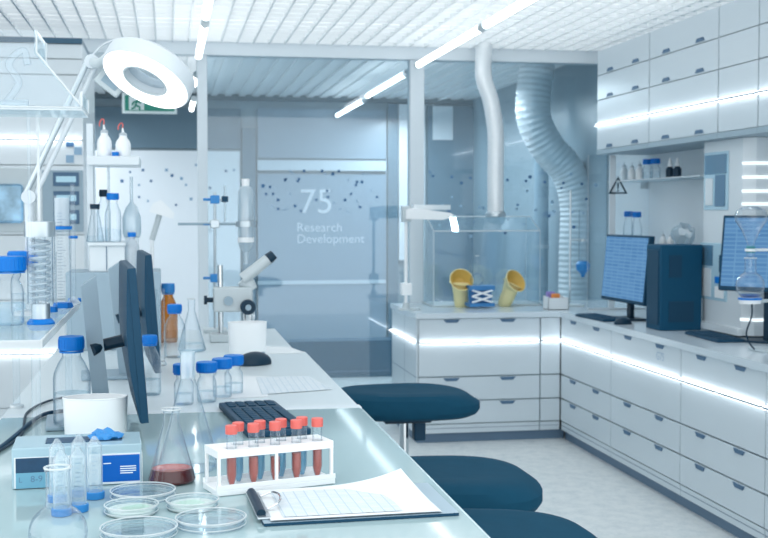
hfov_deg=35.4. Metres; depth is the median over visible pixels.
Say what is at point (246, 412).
keyboard
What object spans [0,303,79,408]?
glass shelf
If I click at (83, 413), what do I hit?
tub
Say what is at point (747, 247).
funnel
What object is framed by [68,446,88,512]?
tube
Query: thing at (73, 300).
stopper
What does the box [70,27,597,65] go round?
ceiling beam
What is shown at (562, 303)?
carton
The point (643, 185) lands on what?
glass shelf
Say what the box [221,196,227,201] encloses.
thermometer
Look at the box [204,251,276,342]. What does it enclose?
microscope
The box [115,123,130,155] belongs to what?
wash bottle
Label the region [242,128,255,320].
trim
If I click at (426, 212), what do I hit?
stand
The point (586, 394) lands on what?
base cabinet
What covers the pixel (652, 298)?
grille
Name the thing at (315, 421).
tube
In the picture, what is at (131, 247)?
bottle
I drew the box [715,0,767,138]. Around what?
upper cabinet
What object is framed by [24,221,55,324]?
column
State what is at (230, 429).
tube
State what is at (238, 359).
bottle
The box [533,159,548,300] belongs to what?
vent pipe
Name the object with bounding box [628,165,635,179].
wash bottle
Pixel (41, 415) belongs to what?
cable
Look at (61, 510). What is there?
tube
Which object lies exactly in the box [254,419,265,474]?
tube
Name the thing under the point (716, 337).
keyboard
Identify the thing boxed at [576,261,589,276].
funnel
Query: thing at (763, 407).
base cabinet
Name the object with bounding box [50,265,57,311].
cylinder
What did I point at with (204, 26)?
tube light
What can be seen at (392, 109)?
trim
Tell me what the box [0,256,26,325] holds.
bottle
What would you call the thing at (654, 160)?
bottle
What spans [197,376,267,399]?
paper sheet
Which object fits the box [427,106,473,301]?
glass panel
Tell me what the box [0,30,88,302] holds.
hood
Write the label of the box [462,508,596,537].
stool
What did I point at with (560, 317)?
wall partition
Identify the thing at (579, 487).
floor
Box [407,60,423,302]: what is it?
trim
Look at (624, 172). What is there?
wash bottle
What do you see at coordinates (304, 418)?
tube
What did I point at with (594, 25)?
ceiling
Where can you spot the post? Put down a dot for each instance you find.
(202, 134)
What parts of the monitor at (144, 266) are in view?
arm, casing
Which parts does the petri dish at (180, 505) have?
dish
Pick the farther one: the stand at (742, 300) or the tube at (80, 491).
the stand at (742, 300)
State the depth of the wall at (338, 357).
10.93 m
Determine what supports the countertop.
on the base cabinet at (763, 407)
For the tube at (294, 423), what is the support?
in the test tube rack at (218, 485)
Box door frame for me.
[95,92,472,336]
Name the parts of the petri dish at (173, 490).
dish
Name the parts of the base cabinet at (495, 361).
panel, handle, handle, drawer, drawer, drawer, drawer, handle, handle, handle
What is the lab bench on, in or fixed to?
on the floor
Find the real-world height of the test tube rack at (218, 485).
0.083 m
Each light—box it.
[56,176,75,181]
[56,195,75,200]
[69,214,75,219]
[189,96,196,111]
[193,71,196,87]
[195,21,208,60]
[201,0,212,21]
[334,97,366,117]
[364,70,407,98]
[414,23,484,68]
[480,0,536,29]
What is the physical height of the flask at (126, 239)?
0.363 m
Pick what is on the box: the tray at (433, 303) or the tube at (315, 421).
the tray at (433, 303)
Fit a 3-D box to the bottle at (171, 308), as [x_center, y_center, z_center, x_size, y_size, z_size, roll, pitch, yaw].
[-0.749,0.221,4.305,0.076,0.190,0.076,0,3,-10]
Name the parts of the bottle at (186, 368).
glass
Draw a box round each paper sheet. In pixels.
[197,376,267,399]
[256,376,330,393]
[256,491,441,520]
[257,468,440,520]
[266,346,305,353]
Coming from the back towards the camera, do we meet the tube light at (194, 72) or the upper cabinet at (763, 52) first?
the tube light at (194, 72)
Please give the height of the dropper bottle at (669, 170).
0.123 m
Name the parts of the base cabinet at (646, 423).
drawer, drawer, drawer, drawer, handle, handle, handle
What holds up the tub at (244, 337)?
on the lab bench
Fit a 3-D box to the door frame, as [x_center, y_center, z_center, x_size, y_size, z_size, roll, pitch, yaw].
[-2.216,-0.560,12.340,6.400,2.950,0.100,0,3,-10]
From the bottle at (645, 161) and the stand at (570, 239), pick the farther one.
the stand at (570, 239)
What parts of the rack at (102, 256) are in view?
panel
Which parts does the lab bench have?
glass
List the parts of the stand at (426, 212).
lamp arm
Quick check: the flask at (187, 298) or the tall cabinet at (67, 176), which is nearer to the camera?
the flask at (187, 298)
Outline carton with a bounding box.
[543,296,568,309]
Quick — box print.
[103,463,135,473]
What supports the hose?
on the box
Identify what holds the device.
on the lab bench
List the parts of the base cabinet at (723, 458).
handle, handle, handle, drawer, drawer, drawer, drawer, handle, handle, handle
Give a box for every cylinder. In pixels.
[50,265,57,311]
[53,198,72,308]
[68,205,80,304]
[155,290,165,365]
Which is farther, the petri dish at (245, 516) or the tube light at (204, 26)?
the tube light at (204, 26)
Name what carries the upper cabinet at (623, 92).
attached to the wall at (573, 102)
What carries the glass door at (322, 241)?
in the door frame
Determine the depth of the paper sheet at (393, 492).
2.13 m
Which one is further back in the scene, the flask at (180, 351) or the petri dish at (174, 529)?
the flask at (180, 351)
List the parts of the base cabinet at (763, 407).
drawer, drawer, drawer, drawer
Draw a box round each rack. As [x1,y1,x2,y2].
[66,123,160,350]
[203,434,335,496]
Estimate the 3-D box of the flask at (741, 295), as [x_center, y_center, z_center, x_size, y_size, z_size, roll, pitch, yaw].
[1.704,0.039,5.597,0.132,0.184,0.132,0,3,-10]
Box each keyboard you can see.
[219,400,310,437]
[575,313,619,321]
[685,331,744,342]
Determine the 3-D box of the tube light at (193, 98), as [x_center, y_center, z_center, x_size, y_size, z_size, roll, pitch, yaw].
[-1.612,-1.386,10.133,0.048,0.048,1.032,0,3,-10]
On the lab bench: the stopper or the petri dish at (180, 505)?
the petri dish at (180, 505)
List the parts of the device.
navy panel, teal panel, blue panel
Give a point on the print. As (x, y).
(108, 468)
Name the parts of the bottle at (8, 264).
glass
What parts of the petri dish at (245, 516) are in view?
dish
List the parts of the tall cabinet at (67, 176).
panel, instrument panel, panel, panel, panel, panel, panel, panel, panel, panel, panel, rail, slot panel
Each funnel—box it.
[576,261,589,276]
[735,206,767,252]
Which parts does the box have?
panel, panel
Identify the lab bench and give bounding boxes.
[0,329,489,537]
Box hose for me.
[475,38,505,215]
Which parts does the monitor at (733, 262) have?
casing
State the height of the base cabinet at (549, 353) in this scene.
0.813 m
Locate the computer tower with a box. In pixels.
[646,244,701,330]
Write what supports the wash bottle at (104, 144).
on the rack at (102, 256)
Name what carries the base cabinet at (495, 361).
on the floor
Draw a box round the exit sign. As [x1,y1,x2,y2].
[122,93,176,113]
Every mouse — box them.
[242,352,271,366]
[614,318,631,324]
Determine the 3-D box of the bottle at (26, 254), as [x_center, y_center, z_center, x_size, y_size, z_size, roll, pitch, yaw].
[-0.872,0.034,2.921,0.081,0.155,0.081,0,3,-10]
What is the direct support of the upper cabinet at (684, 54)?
attached to the wall at (573, 102)
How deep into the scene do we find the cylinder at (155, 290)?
4.07 m
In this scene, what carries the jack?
on the countertop
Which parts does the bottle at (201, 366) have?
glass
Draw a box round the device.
[11,432,142,488]
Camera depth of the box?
8.28 m
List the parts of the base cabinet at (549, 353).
drawer, drawer, drawer, drawer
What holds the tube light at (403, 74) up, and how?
hanging from the ceiling at (269, 77)
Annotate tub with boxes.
[62,393,127,434]
[227,321,266,353]
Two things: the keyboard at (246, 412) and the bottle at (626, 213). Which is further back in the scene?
the bottle at (626, 213)
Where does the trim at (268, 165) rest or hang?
attached to the door frame
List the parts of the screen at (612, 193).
foot rail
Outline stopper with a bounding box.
[68,298,80,303]
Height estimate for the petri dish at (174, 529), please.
0.017 m
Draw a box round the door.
[95,150,240,329]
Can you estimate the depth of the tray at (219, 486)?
2.26 m
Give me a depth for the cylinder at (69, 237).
3.24 m
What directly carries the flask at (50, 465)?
on the lab bench
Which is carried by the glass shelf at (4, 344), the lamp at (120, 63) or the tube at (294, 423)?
the lamp at (120, 63)
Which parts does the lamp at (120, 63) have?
stem, arm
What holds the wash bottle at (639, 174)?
on the glass shelf at (643, 185)
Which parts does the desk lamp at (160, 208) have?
stem, arm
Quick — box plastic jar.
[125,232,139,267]
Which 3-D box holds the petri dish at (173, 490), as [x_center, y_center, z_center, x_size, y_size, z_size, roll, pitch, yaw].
[-0.439,0.408,2.189,0.119,0.017,0.119,0,3,-10]
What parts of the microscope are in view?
clamp knob, knob, focus knob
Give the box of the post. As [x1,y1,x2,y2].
[197,55,208,329]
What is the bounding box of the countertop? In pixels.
[390,300,767,372]
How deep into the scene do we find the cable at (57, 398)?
3.05 m
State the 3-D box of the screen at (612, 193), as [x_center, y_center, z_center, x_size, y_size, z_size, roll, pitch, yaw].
[1.563,-0.241,8.020,0.430,1.027,0.024,0,3,-10]
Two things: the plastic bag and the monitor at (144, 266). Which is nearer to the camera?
the monitor at (144, 266)
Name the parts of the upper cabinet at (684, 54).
flap door, flap door, flap door, flap door, rail, handle, handle, handle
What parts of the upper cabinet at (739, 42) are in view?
flap door, flap door, flap door, flap door, rail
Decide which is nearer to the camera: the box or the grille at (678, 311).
the grille at (678, 311)
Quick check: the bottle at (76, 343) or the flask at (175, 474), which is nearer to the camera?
the flask at (175, 474)
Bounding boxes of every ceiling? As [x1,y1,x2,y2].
[0,0,734,51]
[23,22,563,99]
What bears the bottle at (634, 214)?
on the glass shelf
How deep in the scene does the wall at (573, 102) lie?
9.64 m
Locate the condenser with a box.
[238,179,253,263]
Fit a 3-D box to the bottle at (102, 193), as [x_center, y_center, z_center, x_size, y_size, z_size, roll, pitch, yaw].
[-1.090,-0.208,4.677,0.053,0.200,0.052,0,3,-10]
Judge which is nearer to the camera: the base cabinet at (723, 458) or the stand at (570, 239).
the base cabinet at (723, 458)
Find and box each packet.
[546,291,554,297]
[551,293,559,297]
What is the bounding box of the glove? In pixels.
[88,427,123,439]
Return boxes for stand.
[178,192,255,332]
[397,205,453,310]
[569,190,586,306]
[738,248,767,352]
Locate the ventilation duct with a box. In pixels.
[515,64,588,300]
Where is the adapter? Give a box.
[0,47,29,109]
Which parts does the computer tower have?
vent panel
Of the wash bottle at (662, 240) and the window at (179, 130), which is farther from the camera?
the window at (179, 130)
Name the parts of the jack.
plate, plate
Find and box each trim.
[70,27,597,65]
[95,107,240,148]
[106,98,457,103]
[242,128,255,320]
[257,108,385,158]
[257,160,385,170]
[387,104,397,336]
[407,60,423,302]
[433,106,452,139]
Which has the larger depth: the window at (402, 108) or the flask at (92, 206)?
the window at (402, 108)
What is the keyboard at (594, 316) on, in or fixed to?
on the countertop
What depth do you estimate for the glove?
2.34 m
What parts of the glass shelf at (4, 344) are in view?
post, edge trim, post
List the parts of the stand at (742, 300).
heating plate, funnel arm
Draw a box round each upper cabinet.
[594,32,702,154]
[646,6,727,147]
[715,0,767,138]
[755,0,767,132]
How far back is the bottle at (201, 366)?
3.27 m
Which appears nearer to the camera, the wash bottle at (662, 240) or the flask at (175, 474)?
the flask at (175, 474)
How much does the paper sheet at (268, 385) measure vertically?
0.001 m
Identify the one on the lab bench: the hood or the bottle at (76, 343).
the bottle at (76, 343)
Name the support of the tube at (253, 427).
in the test tube rack at (218, 485)
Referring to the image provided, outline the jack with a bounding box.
[465,285,494,306]
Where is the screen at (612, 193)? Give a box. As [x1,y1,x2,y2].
[587,155,649,309]
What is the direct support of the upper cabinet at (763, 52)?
attached to the wall at (573, 102)
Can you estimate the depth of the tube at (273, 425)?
2.26 m
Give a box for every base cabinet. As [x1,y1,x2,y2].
[389,309,539,442]
[538,317,563,438]
[559,317,615,467]
[608,331,685,507]
[677,350,767,537]
[762,373,767,537]
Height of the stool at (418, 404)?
0.826 m
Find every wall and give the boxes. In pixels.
[285,337,391,377]
[473,1,719,318]
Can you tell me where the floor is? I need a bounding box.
[332,376,737,537]
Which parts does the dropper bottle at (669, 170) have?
bulb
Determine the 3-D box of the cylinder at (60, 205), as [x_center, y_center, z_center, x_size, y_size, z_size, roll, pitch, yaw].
[-0.837,-0.045,3.129,0.052,0.292,0.052,0,3,-10]
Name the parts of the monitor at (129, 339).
arm, casing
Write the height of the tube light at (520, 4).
0.048 m
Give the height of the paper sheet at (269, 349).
0.001 m
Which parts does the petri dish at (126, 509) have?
dish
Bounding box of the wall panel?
[700,137,767,337]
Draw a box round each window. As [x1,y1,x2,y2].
[207,56,408,275]
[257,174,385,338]
[398,104,424,259]
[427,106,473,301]
[429,61,607,237]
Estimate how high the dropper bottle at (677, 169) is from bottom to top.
0.121 m
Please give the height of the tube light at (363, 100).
0.048 m
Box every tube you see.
[47,438,67,502]
[51,449,71,516]
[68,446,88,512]
[70,434,88,497]
[85,436,104,499]
[225,424,236,483]
[232,421,243,474]
[247,422,258,481]
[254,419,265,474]
[269,421,280,479]
[275,418,286,468]
[290,419,301,477]
[296,416,307,465]
[311,417,322,474]
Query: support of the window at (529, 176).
in the wall at (573, 102)
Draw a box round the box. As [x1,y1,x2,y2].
[422,216,541,306]
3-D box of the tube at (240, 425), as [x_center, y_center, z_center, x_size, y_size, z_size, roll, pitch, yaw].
[-0.274,0.344,2.265,0.022,0.112,0.022,-1,3,-27]
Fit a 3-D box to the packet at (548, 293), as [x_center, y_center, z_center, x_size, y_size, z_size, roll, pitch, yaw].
[1.119,0.207,8.098,0.060,0.112,0.024,0,3,-10]
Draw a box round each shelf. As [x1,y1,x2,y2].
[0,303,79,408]
[607,175,703,188]
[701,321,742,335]
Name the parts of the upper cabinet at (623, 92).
flap door, flap door, flap door, flap door, rail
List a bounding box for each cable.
[0,396,63,450]
[0,409,62,447]
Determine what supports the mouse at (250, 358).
on the lab bench
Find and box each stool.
[341,383,479,454]
[410,455,542,511]
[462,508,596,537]
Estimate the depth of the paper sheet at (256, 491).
2.03 m
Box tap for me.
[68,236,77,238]
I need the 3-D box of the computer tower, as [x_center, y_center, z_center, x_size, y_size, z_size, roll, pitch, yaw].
[1.613,0.099,6.705,0.250,0.472,0.204,0,3,-10]
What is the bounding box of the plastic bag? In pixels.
[671,222,694,243]
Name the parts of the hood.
leg, plate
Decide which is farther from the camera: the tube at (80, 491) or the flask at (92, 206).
the flask at (92, 206)
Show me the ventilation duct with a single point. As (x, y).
(537, 129)
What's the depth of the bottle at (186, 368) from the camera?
3.23 m
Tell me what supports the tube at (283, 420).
in the test tube rack at (218, 485)
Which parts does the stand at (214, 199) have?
rod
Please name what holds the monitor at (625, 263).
on the countertop
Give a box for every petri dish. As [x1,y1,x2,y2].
[99,516,177,537]
[104,497,158,517]
[109,482,175,502]
[165,492,218,512]
[175,507,246,532]
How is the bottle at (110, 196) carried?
on the rack at (102, 256)
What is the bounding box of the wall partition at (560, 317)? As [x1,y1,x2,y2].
[559,317,562,414]
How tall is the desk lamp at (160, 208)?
0.570 m
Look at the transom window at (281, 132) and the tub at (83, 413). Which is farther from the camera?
the transom window at (281, 132)
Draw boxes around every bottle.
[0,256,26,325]
[7,251,41,286]
[53,335,90,423]
[97,119,111,155]
[97,190,110,240]
[105,193,120,240]
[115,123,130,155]
[142,334,160,395]
[161,283,177,342]
[164,304,185,357]
[173,363,193,405]
[196,361,216,402]
[212,357,232,396]
[223,354,243,390]
[620,161,627,179]
[623,211,633,234]
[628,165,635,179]
[631,212,640,230]
[635,162,643,178]
[643,159,650,164]
[650,158,660,177]
[659,233,666,243]
[666,158,672,176]
[667,232,673,243]
[673,158,680,176]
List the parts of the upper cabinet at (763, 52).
flap door, rail, flap door, flap door, flap door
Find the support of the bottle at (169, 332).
on the lab bench
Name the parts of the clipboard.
clip lever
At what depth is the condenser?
5.21 m
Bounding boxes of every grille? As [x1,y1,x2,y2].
[646,249,658,324]
[668,301,693,321]
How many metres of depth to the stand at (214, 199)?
5.20 m
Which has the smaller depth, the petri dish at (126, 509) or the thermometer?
the petri dish at (126, 509)
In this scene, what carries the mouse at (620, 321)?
on the countertop
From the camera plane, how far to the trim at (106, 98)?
12.46 m
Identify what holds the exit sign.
hanging from the ceiling at (269, 77)
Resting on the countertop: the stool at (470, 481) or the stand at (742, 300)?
the stand at (742, 300)
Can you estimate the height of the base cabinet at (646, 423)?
0.813 m
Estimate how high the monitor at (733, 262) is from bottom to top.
0.635 m
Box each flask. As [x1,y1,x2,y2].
[28,464,87,537]
[86,204,103,241]
[122,202,140,244]
[148,407,195,485]
[158,351,216,470]
[178,298,204,351]
[735,257,764,296]
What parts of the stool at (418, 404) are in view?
seat plate, seat, tilt lever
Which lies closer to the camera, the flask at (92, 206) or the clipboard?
the clipboard
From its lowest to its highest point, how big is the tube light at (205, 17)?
0.048 m
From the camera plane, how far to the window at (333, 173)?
8.48 m
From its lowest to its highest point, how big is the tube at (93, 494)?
0.114 m
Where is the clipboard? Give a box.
[246,483,458,526]
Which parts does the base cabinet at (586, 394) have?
drawer, drawer, drawer, drawer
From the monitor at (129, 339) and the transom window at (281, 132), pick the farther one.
the transom window at (281, 132)
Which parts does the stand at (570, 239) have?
rod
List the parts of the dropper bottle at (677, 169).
bulb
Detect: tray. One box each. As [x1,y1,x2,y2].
[203,466,335,496]
[422,300,541,306]
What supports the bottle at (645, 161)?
on the glass shelf at (643, 185)
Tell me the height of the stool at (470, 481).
0.806 m
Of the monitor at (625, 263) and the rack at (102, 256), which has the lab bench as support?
the rack at (102, 256)
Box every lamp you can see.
[13,37,194,315]
[149,200,173,267]
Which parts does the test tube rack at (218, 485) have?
post, post, plate, post, post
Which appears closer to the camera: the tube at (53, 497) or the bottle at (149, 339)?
the tube at (53, 497)
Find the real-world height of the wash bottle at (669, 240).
0.102 m
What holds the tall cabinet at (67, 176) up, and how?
on the floor
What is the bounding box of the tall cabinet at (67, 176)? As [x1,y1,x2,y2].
[0,36,95,418]
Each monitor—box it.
[45,260,148,430]
[81,250,161,380]
[601,234,654,320]
[718,215,767,343]
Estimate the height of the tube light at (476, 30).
0.048 m
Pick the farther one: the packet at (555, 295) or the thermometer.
the packet at (555, 295)

